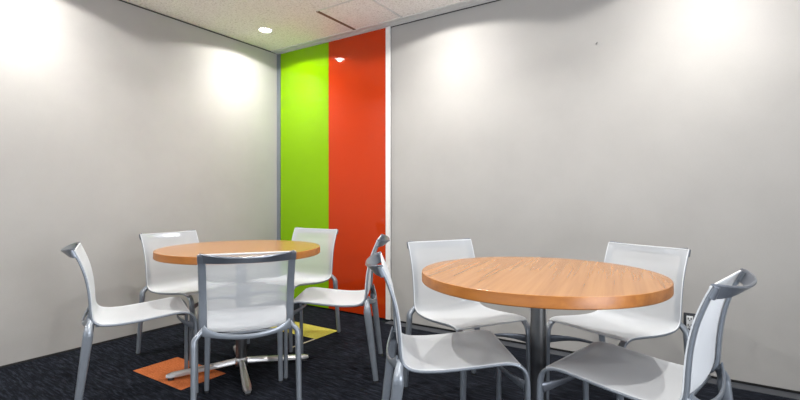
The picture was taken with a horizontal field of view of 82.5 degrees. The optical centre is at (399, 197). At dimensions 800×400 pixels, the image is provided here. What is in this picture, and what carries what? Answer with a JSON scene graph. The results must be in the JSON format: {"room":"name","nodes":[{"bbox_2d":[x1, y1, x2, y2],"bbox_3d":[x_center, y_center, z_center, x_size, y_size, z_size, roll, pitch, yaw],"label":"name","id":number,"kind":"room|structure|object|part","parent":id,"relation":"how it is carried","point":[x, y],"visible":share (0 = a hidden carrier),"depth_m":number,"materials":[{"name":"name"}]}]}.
{"room":"office break room","nodes":[
{"label":"office break room","id":0,"kind":"room"},
{"bbox_2d":[0,0,277,365],"bbox_3d":[-2.557,-0.215,2.789,0.120,2.506,4.820,0,0,33],"label":"wall","id":1,"kind":"structure","parent":0,"point":[120,121],"depth_m":3.34,"materials":[{"name":"white paint"}]},
{"bbox_2d":[0,323,182,367],"bbox_3d":[-2.588,1.044,2.737,0.124,0.012,4.699,0,0,33],"label":"baseboard","id":2,"kind":"structure","parent":1,"relation":"attached to","point":[15,363],"depth_m":3.16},
{"bbox_2d":[119,0,272,52],"bbox_3d":[-2.561,-1.474,2.785,0.116,0.013,4.810,0,0,33],"label":"trim","id":3,"kind":"structure","parent":1,"relation":"attached to","point":[119,0],"depth_m":3.87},
{"bbox_2d":[277,54,280,239],"bbox_3d":[-1.233,-0.212,4.649,0.047,2.501,0.016,0,0,33],"label":"trim","id":4,"kind":"structure","parent":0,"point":[278,55],"depth_m":4.63,"materials":[{"name":"grey metal"}]},
{"bbox_2d":[123,0,465,50],"bbox_3d":[-0.158,-1.530,1.141,5.940,0.100,4.940,0,0,33],"label":"ceiling","id":5,"kind":"structure","parent":0,"point":[292,22],"depth_m":3.68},
{"bbox_2d":[258,27,272,32],"bbox_3d":[-1.187,-1.476,4.018,0.132,0.005,0.132,0,0,33],"label":"recessed light","id":6,"kind":"object","parent":5,"relation":"in","point":[262,29],"visible":1,"depth_m":4.02,"materials":[{"name":"white"}]},
{"bbox_2d":[316,0,402,29],"bbox_3d":[-0.325,-1.478,3.667,0.514,0.006,0.482,0,0,33],"label":"ceiling hatch","id":7,"kind":"object","parent":5,"relation":"attached to","point":[352,14],"visible":1,"depth_m":3.65,"materials":[{"name":"grey metal"}]},
{"bbox_3d":[-0.320,-1.478,3.664,0.502,0.005,0.482,0,0,33],"label":"frame","id":8,"kind":"part","parent":7,"relation":"part of","materials":[{"name":"grey metal"}]},
{"bbox_2d":[0,304,798,399],"bbox_3d":[-0.158,1.100,1.141,5.940,0.100,4.940,0,0,33],"label":"floor","id":9,"kind":"structure","parent":0,"point":[337,366],"depth_m":2.73,"materials":[{"name":"grey carpet"}]},
{"bbox_2d":[61,242,198,399],"bbox_3d":[-1.438,0.644,2.443,0.606,0.812,0.480,0,0,-32],"label":"mesh chair","id":10,"kind":"object","parent":9,"relation":"on","point":[97,316],"visible":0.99,"depth_m":2.39,"materials":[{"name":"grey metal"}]},
{"bbox_3d":[-1.491,0.842,2.143,0.085,0.396,0.028,0,0,-32],"label":"leg","id":11,"kind":"part","parent":10,"relation":"part of","materials":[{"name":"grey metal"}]},
{"bbox_3d":[-1.315,0.471,2.296,0.549,0.448,0.037,0,0,-32],"label":"rail","id":12,"kind":"part","parent":10,"relation":"part of","materials":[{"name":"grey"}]},
{"bbox_3d":[-1.292,0.866,2.759,0.023,0.346,0.034,0,0,-32],"label":"leg","id":13,"kind":"part","parent":10,"relation":"part of","materials":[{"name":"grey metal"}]},
{"bbox_3d":[-1.091,0.866,2.438,0.023,0.346,0.034,0,0,-32],"label":"leg","id":14,"kind":"part","parent":10,"relation":"part of","materials":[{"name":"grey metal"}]},
{"bbox_2d":[136,230,198,367],"bbox_3d":[-1.439,0.644,3.130,0.606,0.812,0.480,0,0,31],"label":"mesh chair","id":15,"kind":"object","parent":9,"relation":"on","point":[161,278],"visible":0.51,"depth_m":3.13,"materials":[{"name":"grey metal"}]},
{"bbox_3d":[-1.731,0.842,3.041,0.085,0.396,0.028,0,0,31],"label":"leg","id":16,"kind":"part","parent":15,"relation":"part of","materials":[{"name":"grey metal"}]},
{"bbox_3d":[-1.514,0.471,2.953,0.549,0.448,0.037,0,0,31],"label":"rail","id":17,"kind":"part","parent":15,"relation":"part of","materials":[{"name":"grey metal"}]},
{"bbox_3d":[-1.286,0.866,2.818,0.023,0.346,0.034,0,0,31],"label":"leg","id":18,"kind":"part","parent":15,"relation":"part of","materials":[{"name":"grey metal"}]},
{"bbox_3d":[-1.500,0.842,3.428,0.085,0.396,0.028,0,0,31],"label":"leg","id":19,"kind":"part","parent":15,"relation":"part of","materials":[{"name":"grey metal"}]},
{"bbox_2d":[133,357,225,389],"bbox_3d":[-1.334,1.050,2.751,0.510,0.001,0.284,0,0,33],"label":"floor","id":20,"kind":"structure","parent":9,"relation":"on","point":[158,371],"depth_m":2.74,"materials":[{"name":"orange carpet"}]},
{"bbox_2d":[153,240,319,395],"bbox_3d":[-0.971,0.675,2.790,0.950,0.749,0.950,0,0,33],"label":"round table","id":21,"kind":"object","parent":9,"relation":"on","point":[183,254],"visible":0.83,"depth_m":2.72,"materials":[{"name":"brown wood"}]},
{"bbox_3d":[-1.170,1.006,2.701,0.385,0.060,0.047,0,0,-24],"label":"leg","id":22,"kind":"part","parent":21,"relation":"part of","materials":[{"name":"metal"}]},
{"bbox_3d":[-0.883,1.006,2.591,0.047,0.060,0.385,0,0,-24],"label":"leg","id":23,"kind":"part","parent":21,"relation":"part of","materials":[{"name":"metal"}]},
{"bbox_3d":[-0.773,1.006,2.878,0.385,0.060,0.047,0,0,-24],"label":"leg","id":24,"kind":"part","parent":21,"relation":"part of","materials":[{"name":"metal"}]},
{"bbox_2d":[190,250,301,399],"bbox_3d":[-0.760,0.644,2.257,0.480,0.812,0.606,0,0,-21],"label":"mesh chair","id":25,"kind":"object","parent":9,"relation":"on","point":[242,293],"visible":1,"depth_m":2.07,"materials":[{"name":"white fabric"}]},
{"bbox_3d":[-0.899,0.842,1.986,0.028,0.396,0.085,0,0,-20],"label":"leg","id":26,"kind":"part","parent":25,"relation":"part of","materials":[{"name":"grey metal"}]},
{"bbox_3d":[-0.947,0.471,2.215,0.037,0.448,0.549,0,0,-20],"label":"rail","id":27,"kind":"part","parent":25,"relation":"part of","materials":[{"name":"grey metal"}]},
{"bbox_3d":[-1.039,0.866,2.464,0.034,0.346,0.023,0,0,-20],"label":"leg","id":28,"kind":"part","parent":25,"relation":"part of","materials":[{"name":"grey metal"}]},
{"bbox_3d":[-0.684,0.866,2.597,0.034,0.346,0.023,0,0,-20],"label":"leg","id":29,"kind":"part","parent":25,"relation":"part of","materials":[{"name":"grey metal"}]},
{"bbox_3d":[-0.590,0.471,2.348,0.037,0.448,0.549,0,0,-20],"label":"rail","id":30,"kind":"part","parent":25,"relation":"part of","materials":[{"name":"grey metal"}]},
{"bbox_3d":[-0.477,0.842,2.144,0.028,0.396,0.085,0,0,-21],"label":"leg","id":31,"kind":"part","parent":25,"relation":"part of","materials":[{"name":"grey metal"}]},
{"bbox_2d":[247,227,340,353],"bbox_3d":[-0.780,0.644,3.427,0.480,0.812,0.606,0,0,27],"label":"mesh chair","id":32,"kind":"object","parent":9,"relation":"on","point":[316,269],"visible":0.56,"depth_m":3.55,"materials":[{"name":"grey metal"}]},
{"bbox_3d":[-0.742,0.866,3.082,0.034,0.346,0.023,0,0,27],"label":"leg","id":33,"kind":"part","parent":32,"relation":"part of","materials":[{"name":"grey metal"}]},
{"bbox_3d":[-0.621,0.471,3.318,0.037,0.448,0.549,0,0,27],"label":"rail","id":34,"kind":"part","parent":32,"relation":"part of","materials":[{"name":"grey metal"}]},
{"bbox_3d":[-0.486,0.842,3.508,0.028,0.396,0.085,0,0,27],"label":"leg","id":35,"kind":"part","parent":32,"relation":"part of","materials":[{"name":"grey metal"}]},
{"bbox_2d":[271,322,336,338],"bbox_3d":[-0.772,1.050,3.642,0.516,0.001,0.254,0,0,33],"label":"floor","id":36,"kind":"structure","parent":9,"relation":"on","point":[311,331],"depth_m":3.58,"materials":[{"name":"yellow carpet"}]},
{"bbox_2d":[284,234,389,382],"bbox_3d":[-0.366,0.644,2.824,0.606,0.812,0.480,0,0,1],"label":"mesh chair","id":37,"kind":"object","parent":9,"relation":"on","point":[312,295],"visible":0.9,"depth_m":2.74,"materials":[{"name":"grey metal"}]},
{"bbox_3d":[-0.660,0.866,2.640,0.023,0.346,0.034,0,0,1],"label":"leg","id":38,"kind":"part","parent":37,"relation":"part of","materials":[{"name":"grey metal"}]},
{"bbox_3d":[-0.654,0.866,3.019,0.023,0.346,0.034,0,0,1],"label":"leg","id":39,"kind":"part","parent":37,"relation":"part of","materials":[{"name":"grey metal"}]},
{"bbox_3d":[-0.395,0.471,2.634,0.549,0.448,0.037,0,0,1],"label":"rail","id":40,"kind":"part","parent":37,"relation":"part of","materials":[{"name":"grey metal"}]},
{"bbox_3d":[-0.388,0.471,3.015,0.549,0.448,0.037,0,0,1],"label":"rail","id":41,"kind":"part","parent":37,"relation":"part of","materials":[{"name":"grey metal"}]},
{"bbox_3d":[-0.165,0.842,2.595,0.085,0.396,0.028,0,0,1],"label":"leg","id":42,"kind":"part","parent":37,"relation":"part of","materials":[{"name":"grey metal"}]},
{"bbox_3d":[-0.157,0.842,3.046,0.085,0.396,0.028,0,0,1],"label":"leg","id":43,"kind":"part","parent":37,"relation":"part of","materials":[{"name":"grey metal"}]},
{"bbox_2d":[365,252,530,399],"bbox_3d":[0.164,0.644,1.837,0.606,0.812,0.480,0,0,-3],"label":"mesh chair","id":44,"kind":"object","parent":9,"relation":"on","point":[472,349],"visible":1,"depth_m":1.79,"materials":[{"name":"grey metal"}]},
{"bbox_3d":[-0.054,0.842,2.050,0.085,0.396,0.028,0,0,-3],"label":"leg","id":45,"kind":"part","parent":44,"relation":"part of","materials":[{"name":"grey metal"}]},
{"bbox_3d":[-0.027,0.842,1.600,0.085,0.396,0.028,0,0,-3],"label":"leg","id":46,"kind":"part","parent":44,"relation":"part of","materials":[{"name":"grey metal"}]},
{"bbox_3d":[0.178,0.471,2.029,0.549,0.448,0.037,0,0,-3],"label":"rail","id":47,"kind":"part","parent":44,"relation":"part of","materials":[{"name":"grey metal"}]},
{"bbox_3d":[0.444,0.866,2.043,0.023,0.346,0.034,0,0,-3],"label":"leg","id":48,"kind":"part","parent":44,"relation":"part of","materials":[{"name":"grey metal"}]},
{"bbox_3d":[0.466,0.866,1.665,0.023,0.346,0.034,0,0,-3],"label":"leg","id":49,"kind":"part","parent":44,"relation":"part of","materials":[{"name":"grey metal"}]},
{"bbox_2d":[404,238,529,399],"bbox_3d":[0.334,0.644,2.406,0.480,0.812,0.606,0,0,-25],"label":"mesh chair","id":50,"kind":"object","parent":9,"relation":"on","point":[459,314],"visible":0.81,"depth_m":2.49,"materials":[{"name":"grey metal"}]},
{"bbox_3d":[0.042,0.842,2.494,0.028,0.396,0.085,0,0,-25],"label":"leg","id":51,"kind":"part","parent":50,"relation":"part of","materials":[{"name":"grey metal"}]},
{"bbox_3d":[0.173,0.471,2.301,0.037,0.448,0.549,0,0,-25],"label":"rail","id":52,"kind":"part","parent":50,"relation":"part of","materials":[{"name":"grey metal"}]},
{"bbox_3d":[0.287,0.866,2.062,0.034,0.346,0.023,0,0,-25],"label":"leg","id":53,"kind":"part","parent":50,"relation":"part of","materials":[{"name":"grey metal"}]},
{"bbox_3d":[0.517,0.471,2.465,0.037,0.448,0.549,0,0,-25],"label":"rail","id":54,"kind":"part","parent":50,"relation":"part of","materials":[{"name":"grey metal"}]},
{"bbox_3d":[0.630,0.866,2.224,0.034,0.346,0.023,0,0,-25],"label":"leg","id":55,"kind":"part","parent":50,"relation":"part of","materials":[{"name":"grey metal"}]},
{"bbox_2d":[422,257,673,399],"bbox_3d":[0.565,0.675,1.863,0.950,0.749,0.950,0,0,33],"label":"round table","id":56,"kind":"object","parent":9,"relation":"on","point":[539,284],"visible":1,"depth_m":1.68,"materials":[{"name":"brown wood"}]},
{"bbox_2d":[546,241,690,399],"bbox_3d":[1.067,0.644,2.224,0.606,0.812,0.480,0,0,-32],"label":"mesh chair","id":57,"kind":"object","parent":9,"relation":"on","point":[662,319],"visible":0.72,"depth_m":2.22,"materials":[{"name":"grey metal"}]},
{"bbox_3d":[0.719,0.866,2.231,0.023,0.346,0.034,0,0,-32],"label":"leg","id":58,"kind":"part","parent":57,"relation":"part of","materials":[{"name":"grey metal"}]},
{"bbox_3d":[0.944,0.471,2.372,0.549,0.448,0.037,0,0,-32],"label":"rail","id":59,"kind":"part","parent":57,"relation":"part of","materials":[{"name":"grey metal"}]},
{"bbox_3d":[1.121,0.842,2.524,0.085,0.396,0.028,0,0,-32],"label":"leg","id":60,"kind":"part","parent":57,"relation":"part of","materials":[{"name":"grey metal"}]},
{"bbox_3d":[0.920,0.866,1.909,0.023,0.346,0.034,0,0,-32],"label":"leg","id":61,"kind":"part","parent":57,"relation":"part of","materials":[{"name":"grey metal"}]},
{"bbox_3d":[1.146,0.471,2.049,0.549,0.448,0.037,0,0,-32],"label":"rail","id":62,"kind":"part","parent":57,"relation":"part of","materials":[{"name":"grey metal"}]},
{"bbox_3d":[1.360,0.842,2.142,0.085,0.396,0.028,0,0,-32],"label":"leg","id":63,"kind":"part","parent":57,"relation":"part of","materials":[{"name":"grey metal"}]},
{"bbox_2d":[537,268,756,399],"bbox_3d":[0.847,0.644,1.579,0.480,0.812,0.606,0,0,-44],"label":"mesh chair","id":64,"kind":"object","parent":9,"relation":"on","point":[627,373],"visible":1,"depth_m":1.54,"materials":[{"name":"grey metal"}]},
{"bbox_3d":[0.509,0.866,1.657,0.034,0.346,0.023,0,0,-44],"label":"leg","id":65,"kind":"part","parent":64,"relation":"part of","materials":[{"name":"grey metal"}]},
{"bbox_3d":[0.782,0.866,1.920,0.034,0.346,0.023,0,0,-44],"label":"leg","id":66,"kind":"part","parent":64,"relation":"part of","materials":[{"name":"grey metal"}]},
{"bbox_3d":[0.692,0.471,1.465,0.037,0.448,0.549,0,0,-44],"label":"rail","id":67,"kind":"part","parent":64,"relation":"part of","materials":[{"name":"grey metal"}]},
{"bbox_3d":[0.967,0.471,1.729,0.037,0.448,0.549,0,0,-44],"label":"rail","id":68,"kind":"part","parent":64,"relation":"part of","materials":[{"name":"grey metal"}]},
{"bbox_3d":[1.152,0.842,1.587,0.028,0.396,0.085,0,0,-44],"label":"leg","id":69,"kind":"part","parent":64,"relation":"part of","materials":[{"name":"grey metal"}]},
{"bbox_2d":[391,0,799,390],"bbox_3d":[1.166,-0.215,3.155,5.940,2.530,0.120,0,0,33],"label":"wall","id":70,"kind":"structure","parent":0,"point":[515,132],"depth_m":2.92,"materials":[{"name":"white paint"}]},
{"bbox_2d":[281,42,327,307],"bbox_3d":[-0.941,-0.214,4.459,0.643,2.496,0.012,0,0,33],"label":"wall panel","id":71,"kind":"object","parent":70,"relation":"attached to","point":[304,72],"visible":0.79,"depth_m":4.44,"materials":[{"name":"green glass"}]},
{"bbox_2d":[328,42,328,307],"bbox_3d":[-0.668,-0.214,4.282,0.007,2.496,0.010,0,0,33],"label":"trim","id":72,"kind":"structure","parent":70,"relation":"attached to","point":[328,42],"depth_m":4.28,"materials":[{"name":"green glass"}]},
{"bbox_2d":[329,28,385,317],"bbox_3d":[-0.392,-0.214,4.099,0.657,2.496,0.012,0,0,33],"label":"wall panel","id":73,"kind":"object","parent":70,"relation":"attached to","point":[357,63],"visible":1,"depth_m":4.08,"materials":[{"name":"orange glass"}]},
{"bbox_2d":[271,0,494,53],"bbox_3d":[1.122,-1.472,3.089,5.700,0.017,0.138,0,0,33],"label":"trim","id":74,"kind":"structure","parent":70,"relation":"attached to","point":[468,3],"depth_m":3.86,"materials":[{"name":"grey metal"}]},
{"bbox_2d":[386,26,390,319],"bbox_3d":[-0.101,-0.212,3.902,0.041,2.501,0.022,0,0,33],"label":"trim","id":75,"kind":"structure","parent":70,"relation":"attached to","point":[388,29],"depth_m":3.89,"materials":[{"name":"white paint"}]},
{"bbox_2d":[391,0,499,26],"bbox_3d":[1.724,-1.461,2.741,4.312,0.008,0.050,0,0,33],"label":"trim","id":76,"kind":"structure","parent":70,"relation":"attached to","point":[495,0],"depth_m":3.61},
{"bbox_2d":[297,303,799,399],"bbox_3d":[1.156,1.043,3.122,5.680,0.014,0.041,0,0,33],"label":"baseboard","id":77,"kind":"structure","parent":70,"relation":"attached to","point":[737,381],"depth_m":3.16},
{"bbox_2d":[684,312,695,329],"bbox_3d":[1.748,0.750,2.693,0.124,0.132,0.014,0,0,33],"label":"wall outlet","id":78,"kind":"object","parent":70,"relation":"attached to","point":[688,317],"visible":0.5,"depth_m":2.71,"materials":[{"name":"plastic"}]},
{"bbox_2d":[686,316,692,327],"bbox_3d":[1.721,0.737,2.707,0.034,0.074,0.004,0,0,33],"label":"socket","id":79,"kind":"object","parent":78,"relation":"attached to","point":[689,319],"depth_m":2.71,"materials":[{"name":"white plastic"}]}
]}

